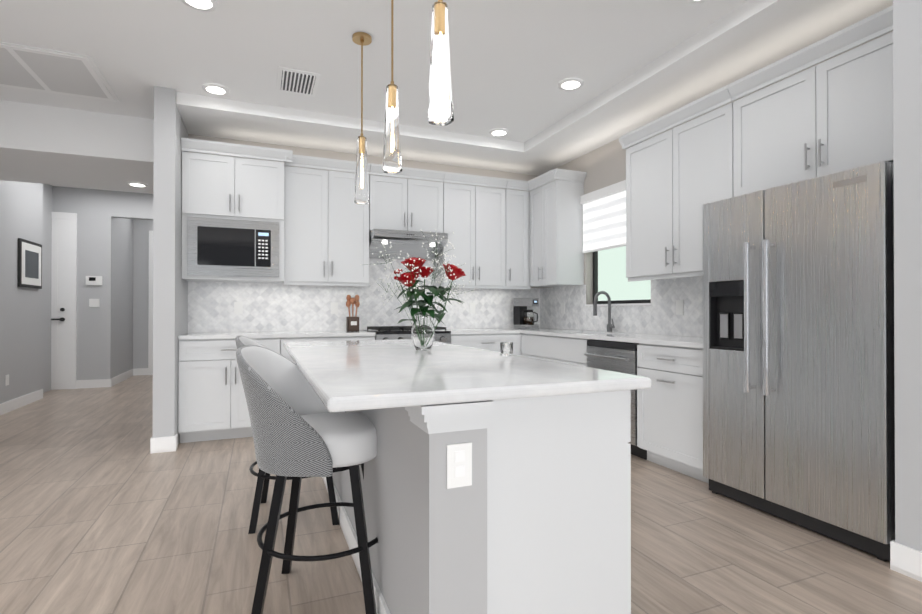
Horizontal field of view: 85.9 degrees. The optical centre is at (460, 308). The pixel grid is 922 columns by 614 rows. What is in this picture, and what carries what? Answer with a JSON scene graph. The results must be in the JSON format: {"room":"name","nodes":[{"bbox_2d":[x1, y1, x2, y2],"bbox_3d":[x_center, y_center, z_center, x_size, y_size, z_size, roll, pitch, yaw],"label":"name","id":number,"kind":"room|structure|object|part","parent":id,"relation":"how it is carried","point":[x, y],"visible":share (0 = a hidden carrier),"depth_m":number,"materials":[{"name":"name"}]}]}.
{"room":"kitchen","nodes":[
{"label":"kitchen","id":0,"kind":"room"},
{"bbox_2d":[0,180,42,403],"bbox_3d":[-3.008,-0.330,0.369,0.150,2.900,12.900,0,0,-22],"label":"wall","id":1,"kind":"structure","parent":0,"point":[21,209],"depth_m":5.73,"materials":[{"name":"grey paint"}]},
{"bbox_2d":[5,374,8,385],"bbox_3d":[-5.008,0.791,5.471,0.006,0.115,0.070,0,0,-22],"label":"outlet","id":2,"kind":"object","parent":1,"relation":"attached to","point":[6,380],"visible":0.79,"depth_m":5.45,"materials":[{"name":"white plastic"}]},
{"bbox_2d":[0,389,42,414],"bbox_3d":[-2.933,1.060,0.392,0.012,0.120,12.900,0,0,-22],"label":"baseboard","id":3,"kind":"structure","parent":1,"relation":"attached to","point":[16,403],"depth_m":5.76,"materials":[{"name":"white wood"}]},
{"bbox_2d":[17,238,41,288],"bbox_3d":[-5.207,-0.528,5.997,0.030,0.560,0.620,0,0,-22],"label":"picture frame","id":4,"kind":"object","parent":1,"relation":"attached to","point":[29,275],"visible":1,"depth_m":5.93,"materials":[{"name":"black wood"}]},
{"bbox_2d":[51,212,76,388],"bbox_3d":[-6.015,-0.108,6.935,1.030,2.530,0.063,0,0,-22],"label":"door","id":5,"kind":"structure","parent":0,"point":[64,305],"depth_m":7.09,"materials":[{"name":"white wood"}]},
{"bbox_2d":[0,100,153,191],"bbox_3d":[-3.817,-1.554,4.934,1.800,0.400,1.350,0,0,-22],"label":"ceiling soffit","id":6,"kind":"structure","parent":0,"point":[42,144],"depth_m":4.48,"materials":[{"name":"white paint"}]},
{"bbox_2d":[127,182,147,186],"bbox_3d":[-3.516,-1.344,5.385,0.196,0.013,0.196,0,0,-22],"label":"recessed light","id":7,"kind":"object","parent":6,"relation":"attached to","point":[136,184],"visible":1,"depth_m":5.35,"materials":[{"name":"white plastic"}]},
{"bbox_2d":[42,184,152,392],"bbox_3d":[-5.533,-0.294,6.813,3.550,2.900,0.940,0,0,-22],"label":"wall","id":8,"kind":"structure","parent":0,"point":[97,211],"depth_m":7.23,"materials":[{"name":"grey paint"}]},
{"bbox_2d":[51,378,111,389],"bbox_3d":[-6.136,1.097,6.909,2.112,0.120,0.012,0,0,-22],"label":"baseboard","id":9,"kind":"structure","parent":8,"relation":"attached to","point":[100,383],"depth_m":7.22,"materials":[{"name":"white wood"}]},
{"bbox_2d":[86,276,102,284],"bbox_3d":[-5.351,-0.406,7.229,0.200,0.130,0.025,0,0,-22],"label":"thermostat","id":10,"kind":"object","parent":8,"relation":"attached to","point":[94,280],"depth_m":7.22,"materials":[{"name":"white plastic"}]},
{"bbox_2d":[89,299,99,306],"bbox_3d":[-5.352,-0.081,7.234,0.125,0.120,0.010,0,0,-22],"label":"light switch","id":11,"kind":"object","parent":8,"relation":"attached to","point":[92,302],"depth_m":7.23,"materials":[{"name":"white plastic"}]},
{"bbox_2d":[113,218,132,376],"bbox_3d":[-5.526,-0.287,7.999,0.140,2.900,1.250,0,0,-22],"label":"wall","id":12,"kind":"structure","parent":0,"point":[130,287],"depth_m":7.96,"materials":[{"name":"grey paint"}]},
{"bbox_2d":[112,369,133,385],"bbox_3d":[-5.434,1.103,7.968,0.012,0.120,1.382,0,0,-22],"label":"baseboard","id":13,"kind":"structure","parent":12,"relation":"attached to","point":[117,379],"depth_m":7.91,"materials":[{"name":"white wood"}]},
{"bbox_2d":[133,219,152,368],"bbox_3d":[-5.218,-0.282,8.886,1.380,2.900,0.140,0,0,-22],"label":"wall","id":14,"kind":"structure","parent":0,"point":[141,228],"depth_m":8.66,"materials":[{"name":"grey paint"}]},
{"bbox_2d":[134,368,147,375],"bbox_3d":[-5.106,1.108,8.842,1.220,0.120,0.012,0,0,-22],"label":"baseboard","id":15,"kind":"structure","parent":14,"relation":"attached to","point":[139,371],"depth_m":8.64,"materials":[{"name":"white wood"}]},
{"bbox_2d":[148,231,152,374],"bbox_3d":[-5.033,-0.097,8.855,0.940,2.530,0.028,0,0,-22],"label":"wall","id":16,"kind":"structure","parent":0,"point":[150,341],"depth_m":8.68,"materials":[{"name":"white paint"}]},
{"bbox_2d":[153,86,187,443],"bbox_3d":[-2.510,-0.308,4.305,0.150,2.900,0.790,0,0,-22],"label":"wall","id":17,"kind":"structure","parent":0,"point":[170,305],"depth_m":3.95,"materials":[{"name":"grey paint"}]},
{"bbox_2d":[150,434,177,453],"bbox_3d":[-2.507,1.082,4.292,0.174,0.120,0.802,0,0,-22],"label":"baseboard","id":18,"kind":"structure","parent":17,"relation":"attached to","point":[163,444],"depth_m":3.92,"materials":[{"name":"white wood"}]},
{"bbox_2d":[188,134,539,332],"bbox_3d":[-0.829,-0.301,5.494,4.160,2.900,0.140,0,0,-22],"label":"wall","id":19,"kind":"structure","parent":0,"point":[405,163],"depth_m":5.38,"materials":[{"name":"grey paint"}]},
{"bbox_2d":[181,137,293,284],"bbox_3d":[-2.076,-0.856,4.642,0.898,1.200,0.491,0,0,-22],"label":"upper cabinet","id":20,"kind":"object","parent":19,"relation":"attached to","point":[250,217],"depth_m":4.43,"materials":[{"name":"white paint"}]},
{"bbox_2d":[234,302,242,313],"bbox_3d":[-2.182,-0.005,4.854,0.075,0.120,0.007,0,0,-22],"label":"outlet","id":21,"kind":"object","parent":19,"relation":"attached to","point":[238,307],"depth_m":4.85,"materials":[{"name":"white plastic"}]},
{"bbox_2d":[331,302,337,313],"bbox_3d":[-1.329,-0.003,5.203,0.075,0.120,0.007,0,0,-22],"label":"outlet","id":22,"kind":"object","parent":19,"relation":"attached to","point":[334,305],"depth_m":5.20,"materials":[{"name":"white plastic"}]},
{"bbox_2d":[294,155,377,284],"bbox_3d":[-1.338,-0.854,5.023,0.875,1.200,0.345,0,0,-22],"label":"upper cabinet","id":23,"kind":"object","parent":19,"relation":"attached to","point":[331,231],"depth_m":4.86,"materials":[{"name":"white paint"}]},
{"bbox_2d":[188,281,539,332],"bbox_3d":[-0.801,-0.009,5.423,3.860,0.485,0.001,0,0,-22],"label":"backsplash","id":24,"kind":"structure","parent":19,"relation":"attached to","point":[274,307],"depth_m":5.15,"materials":[{"name":"white tile"}]},
{"bbox_2d":[369,258,432,285],"bbox_3d":[-0.683,-0.519,5.474,0.800,0.535,0.001,0,0,-22],"label":"backsplash","id":25,"kind":"structure","parent":19,"relation":"attached to","point":[377,271],"depth_m":5.42,"materials":[{"name":"white tile"}]},
{"bbox_2d":[378,173,445,232],"bbox_3d":[-0.621,-1.070,5.317,0.790,0.565,0.345,0,0,-22],"label":"upper cabinet","id":26,"kind":"object","parent":19,"relation":"attached to","point":[410,204],"depth_m":5.17,"materials":[{"name":"white paint"}]},
{"bbox_2d":[369,228,447,260],"bbox_3d":[-0.590,-0.663,5.240,0.780,0.240,0.503,0,0,-22],"label":"hood vent","id":27,"kind":"object","parent":26,"relation":"attached to","point":[404,242],"visible":0.9,"depth_m":5.12,"materials":[{"name":"silver metal"}]},
{"bbox_2d":[469,303,474,313],"bbox_3d":[0.133,0.001,5.800,0.075,0.120,0.007,0,0,-22],"label":"outlet","id":28,"kind":"object","parent":19,"relation":"attached to","point":[471,305],"depth_m":5.79,"materials":[{"name":"white plastic"}]},
{"bbox_2d":[433,181,513,288],"bbox_3d":[0.095,-0.801,5.608,0.872,1.100,0.345,0,0,-22],"label":"upper cabinet","id":29,"kind":"object","parent":19,"relation":"attached to","point":[481,219],"depth_m":5.48,"materials":[{"name":"white paint"}]},
{"bbox_2d":[514,189,529,288],"bbox_3d":[0.565,-0.799,5.800,0.388,1.100,0.345,0,0,-22],"label":"upper cabinet","id":30,"kind":"object","parent":19,"relation":"attached to","point":[521,199],"depth_m":5.67,"materials":[{"name":"white paint"}]},
{"bbox_2d":[0,0,748,193],"bbox_3d":[-1.824,-1.819,4.156,14.000,0.120,19.000,0,0,-22],"label":"ceiling","id":31,"kind":"structure","parent":0,"point":[513,63],"depth_m":3.36,"materials":[{"name":"white paint"}]},
{"bbox_2d":[0,41,119,101],"bbox_3d":[-3.371,-1.755,3.578,1.360,0.012,0.820,0,0,-22],"label":"ceiling vent","id":32,"kind":"object","parent":31,"relation":"in","point":[26,67],"visible":1,"depth_m":3.68,"materials":[{"name":"white metal"}]},
{"bbox_2d":[181,0,217,11],"bbox_3d":[-1.499,-1.759,2.830,0.196,0.013,0.196,0,0,-22],"label":"recessed light","id":33,"kind":"object","parent":31,"relation":"in","point":[206,5],"visible":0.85,"depth_m":2.86,"materials":[{"name":"white plastic"}]},
{"bbox_2d":[202,83,228,94],"bbox_3d":[-1.964,-1.752,3.969,0.196,0.013,0.196,0,0,-22],"label":"recessed light","id":34,"kind":"object","parent":31,"relation":"in","point":[214,89],"visible":0.98,"depth_m":3.95,"materials":[{"name":"white"}]},
{"bbox_2d":[276,66,320,96],"bbox_3d":[-1.269,-1.751,3.853,0.300,0.016,0.420,0,0,-22],"label":"ceiling vent","id":35,"kind":"object","parent":31,"relation":"in","point":[296,81],"visible":1,"depth_m":3.83,"materials":[{"name":"white metal"}]},
{"bbox_2d":[352,32,371,204],"bbox_3d":[-0.644,-1.224,3.220,0.124,1.079,0.124,0,0,-22],"label":"pendant light","id":36,"kind":"object","parent":31,"relation":"hanging from","point":[361,194],"visible":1,"depth_m":3.19,"materials":[{"name":"clear glass"}]},
{"bbox_3d":[-0.645,-0.896,3.216,0.095,0.424,0.095,0,0,-22],"label":"lamp shade","id":37,"kind":"part","parent":36,"relation":"part of","materials":[{"name":"clear glass"}]},
{"bbox_2d":[383,0,401,173],"bbox_3d":[-0.345,-1.228,2.489,0.124,1.079,0.124,0,0,-22],"label":"pendant light","id":38,"kind":"object","parent":31,"relation":"hanging from","point":[392,161],"visible":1,"depth_m":2.46,"materials":[{"name":"clear glass"}]},
{"bbox_3d":[-0.346,-0.900,2.485,0.095,0.424,0.095,0,0,-22],"label":"lamp shade","id":39,"kind":"part","parent":38,"relation":"part of","materials":[{"name":"clear glass"}]},
{"bbox_2d":[428,0,453,125],"bbox_3d":[-0.076,-1.231,1.831,0.124,1.079,0.124,0,0,-22],"label":"pendant light","id":40,"kind":"object","parent":31,"relation":"hanging from","point":[440,106],"visible":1,"depth_m":1.80,"materials":[{"name":"glass"}]},
{"bbox_2d":[489,128,508,136],"bbox_3d":[0.378,-1.747,4.926,0.196,0.013,0.196,0,0,-22],"label":"recessed light","id":41,"kind":"object","parent":31,"relation":"in","point":[498,132],"visible":0.94,"depth_m":4.91,"materials":[{"name":"white plastic"}]},
{"bbox_2d":[558,78,583,90],"bbox_3d":[0.859,-1.753,3.880,0.196,0.013,0.196,0,0,-22],"label":"recessed light","id":42,"kind":"object","parent":31,"relation":"in","point":[568,84],"visible":0.96,"depth_m":3.87,"materials":[{"name":"white plastic"}]},
{"bbox_2d":[686,0,707,2],"bbox_3d":[1.343,-1.759,2.749,0.196,0.013,0.196,0,0,-22],"label":"recessed light","id":43,"kind":"object","parent":31,"relation":"in","point":[694,1],"visible":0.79,"depth_m":2.83,"materials":[{"name":"white"}]},
{"bbox_2d":[0,375,921,613],"bbox_3d":[-1.824,1.191,4.139,14.000,0.100,19.000,0,0,-22],"label":"floor","id":44,"kind":"structure","parent":0,"point":[103,510],"depth_m":2.42,"materials":[{"name":"wood"}]},
{"bbox_2d":[178,337,289,442],"bbox_3d":[-2.069,0.704,4.564,0.858,0.880,0.625,0,0,-22],"label":"base cabinet","id":45,"kind":"object","parent":44,"relation":"on","point":[212,404],"depth_m":4.22,"materials":[{"name":"white paint"}]},
{"bbox_2d":[178,330,369,336],"bbox_3d":[-1.698,0.247,4.710,1.653,0.035,0.632,0,0,-22],"label":"countertop","id":46,"kind":"structure","parent":45,"relation":"on","point":[338,333],"depth_m":4.50,"materials":[{"name":"white stone"}]},
{"bbox_2d":[346,295,359,330],"bbox_3d":[-1.101,0.045,5.045,0.143,0.371,0.111,0,0,-22],"label":"utensil crock","id":47,"kind":"object","parent":46,"relation":"on","point":[352,323],"visible":1,"depth_m":5.01,"materials":[{"name":"brown wood"}]},
{"bbox_2d":[235,335,338,533],"bbox_3d":[-0.939,0.641,2.748,0.564,0.985,0.519,0,0,-14],"label":"stool","id":48,"kind":"object","parent":44,"relation":"on","point":[262,487],"visible":0.06,"depth_m":2.59,"materials":[{"name":"black metal"}]},
{"bbox_2d":[236,345,377,613],"bbox_3d":[-0.562,0.636,1.936,0.564,0.985,0.519,0,0,-4],"label":"stool","id":49,"kind":"object","parent":44,"relation":"on","point":[299,430],"visible":0.98,"depth_m":1.76,"materials":[{"name":"grey fabric"}]},
{"bbox_3d":[-0.518,0.501,1.940,0.424,0.123,0.428,0,0,-4],"label":"seat","id":50,"kind":"part","parent":49,"relation":"part of","materials":[{"name":"white leather"}]},
{"bbox_2d":[290,333,375,362],"bbox_3d":[-1.360,0.705,4.854,0.913,0.880,0.625,0,0,-22],"label":"base cabinet","id":51,"kind":"object","parent":44,"relation":"on","point":[353,336],"depth_m":4.62,"materials":[{"name":"white paint"}]},
{"bbox_2d":[365,326,450,343],"bbox_3d":[-0.561,0.659,5.121,0.758,0.935,0.719,0,0,-22],"label":"range","id":52,"kind":"object","parent":44,"relation":"on","point":[442,334],"visible":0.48,"depth_m":4.89,"materials":[{"name":"silver metal"}]},
{"bbox_2d":[283,339,650,613],"bbox_3d":[-0.294,0.674,2.393,0.970,0.915,2.295,0,0,-22],"label":"kitchen island","id":53,"kind":"object","parent":44,"relation":"on","point":[493,482],"visible":0.9,"depth_m":1.45,"materials":[{"name":"stone"}]},
{"bbox_3d":[-0.199,1.077,2.426,0.676,0.110,2.242,0,0,-22],"label":"baseboard","id":54,"kind":"part","parent":53,"relation":"part of","materials":[{"name":"white wood"}]},
{"bbox_2d":[360,229,473,350],"bbox_3d":[-0.222,-0.087,2.551,0.590,0.606,0.559,0,0,-22],"label":"flowers","id":55,"kind":"object","parent":53,"relation":"on","point":[423,331],"visible":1,"depth_m":2.53,"materials":[{"name":"red plant"}]},
{"bbox_3d":[-0.195,0.114,2.564,0.124,0.205,0.124,0,0,-22],"label":"glass","id":56,"kind":"part","parent":55,"relation":"part of","materials":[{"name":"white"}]},
{"bbox_2d":[500,342,512,355],"bbox_3d":[0.207,0.185,2.252,0.060,0.060,0.060,0,0,-22],"label":"glass votive","id":57,"kind":"object","parent":53,"relation":"on","point":[506,348],"visible":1,"depth_m":2.23,"materials":[{"name":"white"}]},
{"bbox_2d":[451,333,517,354],"bbox_3d":[0.155,0.709,5.473,0.822,0.880,0.625,0,0,-22],"label":"base cabinet","id":58,"kind":"object","parent":44,"relation":"on","point":[486,341],"depth_m":5.18,"materials":[{"name":"white paint"}]},
{"bbox_2d":[446,329,517,332],"bbox_3d":[0.437,0.252,5.583,1.429,0.035,0.632,0,0,-22],"label":"countertop","id":59,"kind":"structure","parent":58,"relation":"on","point":[452,330],"depth_m":5.21,"materials":[{"name":"white stone"}]},
{"bbox_2d":[514,298,538,328],"bbox_3d":[0.777,0.057,5.795,0.261,0.355,0.200,0,0,33],"label":"coffee maker","id":60,"kind":"object","parent":59,"relation":"on","point":[524,317],"visible":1,"depth_m":5.74,"materials":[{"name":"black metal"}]},
{"bbox_2d":[518,333,577,364],"bbox_3d":[1.153,0.705,4.901,0.625,0.880,1.148,0,0,-22],"label":"base cabinet","id":61,"kind":"object","parent":44,"relation":"on","point":[545,346],"depth_m":4.80,"materials":[{"name":"white paint"}]},
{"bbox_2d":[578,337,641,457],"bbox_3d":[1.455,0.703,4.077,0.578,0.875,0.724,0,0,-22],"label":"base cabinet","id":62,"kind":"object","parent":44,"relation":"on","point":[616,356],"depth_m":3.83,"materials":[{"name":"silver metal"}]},
{"bbox_2d":[584,339,646,459],"bbox_3d":[1.429,0.703,4.067,0.634,0.875,0.594,0,0,-22],"label":"dishwasher","id":63,"kind":"object","parent":62,"relation":"in","point":[616,355],"depth_m":3.83,"materials":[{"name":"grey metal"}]},
{"bbox_2d":[642,341,708,483],"bbox_3d":[1.717,0.698,3.521,0.625,0.880,0.622,0,0,-22],"label":"base cabinet","id":64,"kind":"object","parent":44,"relation":"on","point":[672,407],"depth_m":3.37,"materials":[{"name":"white paint"}]},
{"bbox_2d":[518,329,702,344],"bbox_3d":[1.377,0.273,4.337,0.632,0.092,2.385,0,0,-22],"label":"countertop","id":65,"kind":"structure","parent":64,"relation":"on","point":[662,339],"depth_m":4.04,"materials":[{"name":"white stone"}]},
{"bbox_2d":[593,291,614,332],"bbox_3d":[1.383,0.030,4.778,0.215,0.399,0.108,0,0,-22],"label":"faucet","id":66,"kind":"object","parent":65,"relation":"on","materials":[{"name":"grey metal"}]},
{"bbox_2d":[702,161,894,561],"bbox_3d":[1.954,0.241,2.734,0.752,1.785,0.970,0,0,-22],"label":"fridge","id":67,"kind":"object","parent":44,"relation":"on","point":[798,359],"visible":0.94,"depth_m":2.48,"materials":[{"name":"silver metal"}]},
{"bbox_2d":[176,0,892,175],"bbox_3d":[-0.037,-1.712,3.562,3.860,0.100,4.050,0,0,-22],"label":"ceiling","id":68,"kind":"structure","parent":0,"point":[745,39],"depth_m":4.20,"materials":[{"name":"white paint"}]},
{"bbox_2d":[540,31,892,335],"bbox_3d":[1.792,-0.307,4.377,0.150,2.900,4.190,0,0,-22],"label":"wall","id":69,"kind":"structure","parent":0,"point":[603,166],"depth_m":5.11,"materials":[{"name":"grey paint"}]},
{"bbox_2d":[530,169,585,286],"bbox_3d":[1.057,-0.851,5.515,0.345,1.200,0.547,0,0,-22],"label":"upper cabinet","id":70,"kind":"object","parent":69,"relation":"attached to","point":[556,210],"depth_m":5.30,"materials":[{"name":"white paint"}]},
{"bbox_2d":[540,285,585,329],"bbox_3d":[1.157,-0.007,5.720,0.001,0.485,0.940,0,0,-22],"label":"backsplash","id":71,"kind":"structure","parent":69,"relation":"attached to","point":[572,298],"depth_m":5.66,"materials":[{"name":"white tile"}]},
{"bbox_2d":[561,303,564,313],"bbox_3d":[1.168,0.000,5.678,0.007,0.120,0.075,0,0,-22],"label":"outlet","id":72,"kind":"object","parent":69,"relation":"attached to","point":[562,304],"depth_m":5.67,"materials":[{"name":"white plastic"}]},
{"bbox_2d":[580,180,625,252],"bbox_3d":[1.491,-0.897,4.846,0.053,0.615,1.000,0,0,-22],"label":"window blind","id":73,"kind":"object","parent":69,"relation":"attached to","point":[604,218],"visible":0.64,"depth_m":4.96,"materials":[{"name":"white fabric"}]},
{"bbox_2d":[585,246,651,305],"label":"kitchen window","id":74,"kind":"structure","parent":69,"relation":"in","point":[616,302],"depth_m":5.15,"materials":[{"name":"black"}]},
{"bbox_2d":[586,306,650,333],"bbox_3d":[1.512,0.104,4.849,0.001,0.253,0.940,0,0,-22],"label":"backsplash","id":75,"kind":"structure","parent":69,"relation":"attached to","point":[631,319],"depth_m":4.76,"materials":[{"name":"white tile"}]},
{"bbox_2d":[651,276,702,336],"bbox_3d":[1.907,-0.018,3.885,0.001,0.485,1.145,0,0,-22],"label":"backsplash","id":76,"kind":"structure","parent":69,"relation":"attached to","point":[666,294],"depth_m":4.14,"materials":[{"name":"white tile"}]},
{"bbox_2d":[676,300,683,314],"bbox_3d":[1.811,-0.009,4.105,0.007,0.120,0.075,0,0,-22],"label":"outlet","id":77,"kind":"object","parent":69,"relation":"attached to","point":[679,303],"depth_m":4.10,"materials":[{"name":"white plastic"}]},
{"bbox_2d":[622,93,741,280],"bbox_3d":[1.767,-0.811,3.777,0.345,1.100,1.088,0,0,-22],"label":"upper cabinet","id":78,"kind":"object","parent":69,"relation":"attached to","point":[670,175],"depth_m":3.69,"materials":[{"name":"white paint"}]},
{"bbox_2d":[742,25,892,194],"bbox_3d":[2.149,-1.046,2.843,0.345,0.640,1.048,0,0,-22],"label":"upper cabinet","id":79,"kind":"object","parent":69,"relation":"attached to","point":[834,115],"depth_m":2.74,"materials":[{"name":"white paint"}]},
{"bbox_2d":[893,0,921,551],"bbox_3d":[3.447,-0.335,-0.585,0.840,2.900,6.250,0,0,-22],"label":"wall","id":80,"kind":"structure","parent":0,"point":[907,92],"depth_m":2.10,"materials":[{"name":"grey paint"}]},
{"bbox_2d":[890,540,921,581],"bbox_3d":[3.369,1.054,-0.618,0.703,0.120,6.262,0,0,-22],"label":"baseboard","id":81,"kind":"structure","parent":80,"relation":"attached to","point":[906,560],"depth_m":2.09,"materials":[{"name":"white wood"}]}
]}

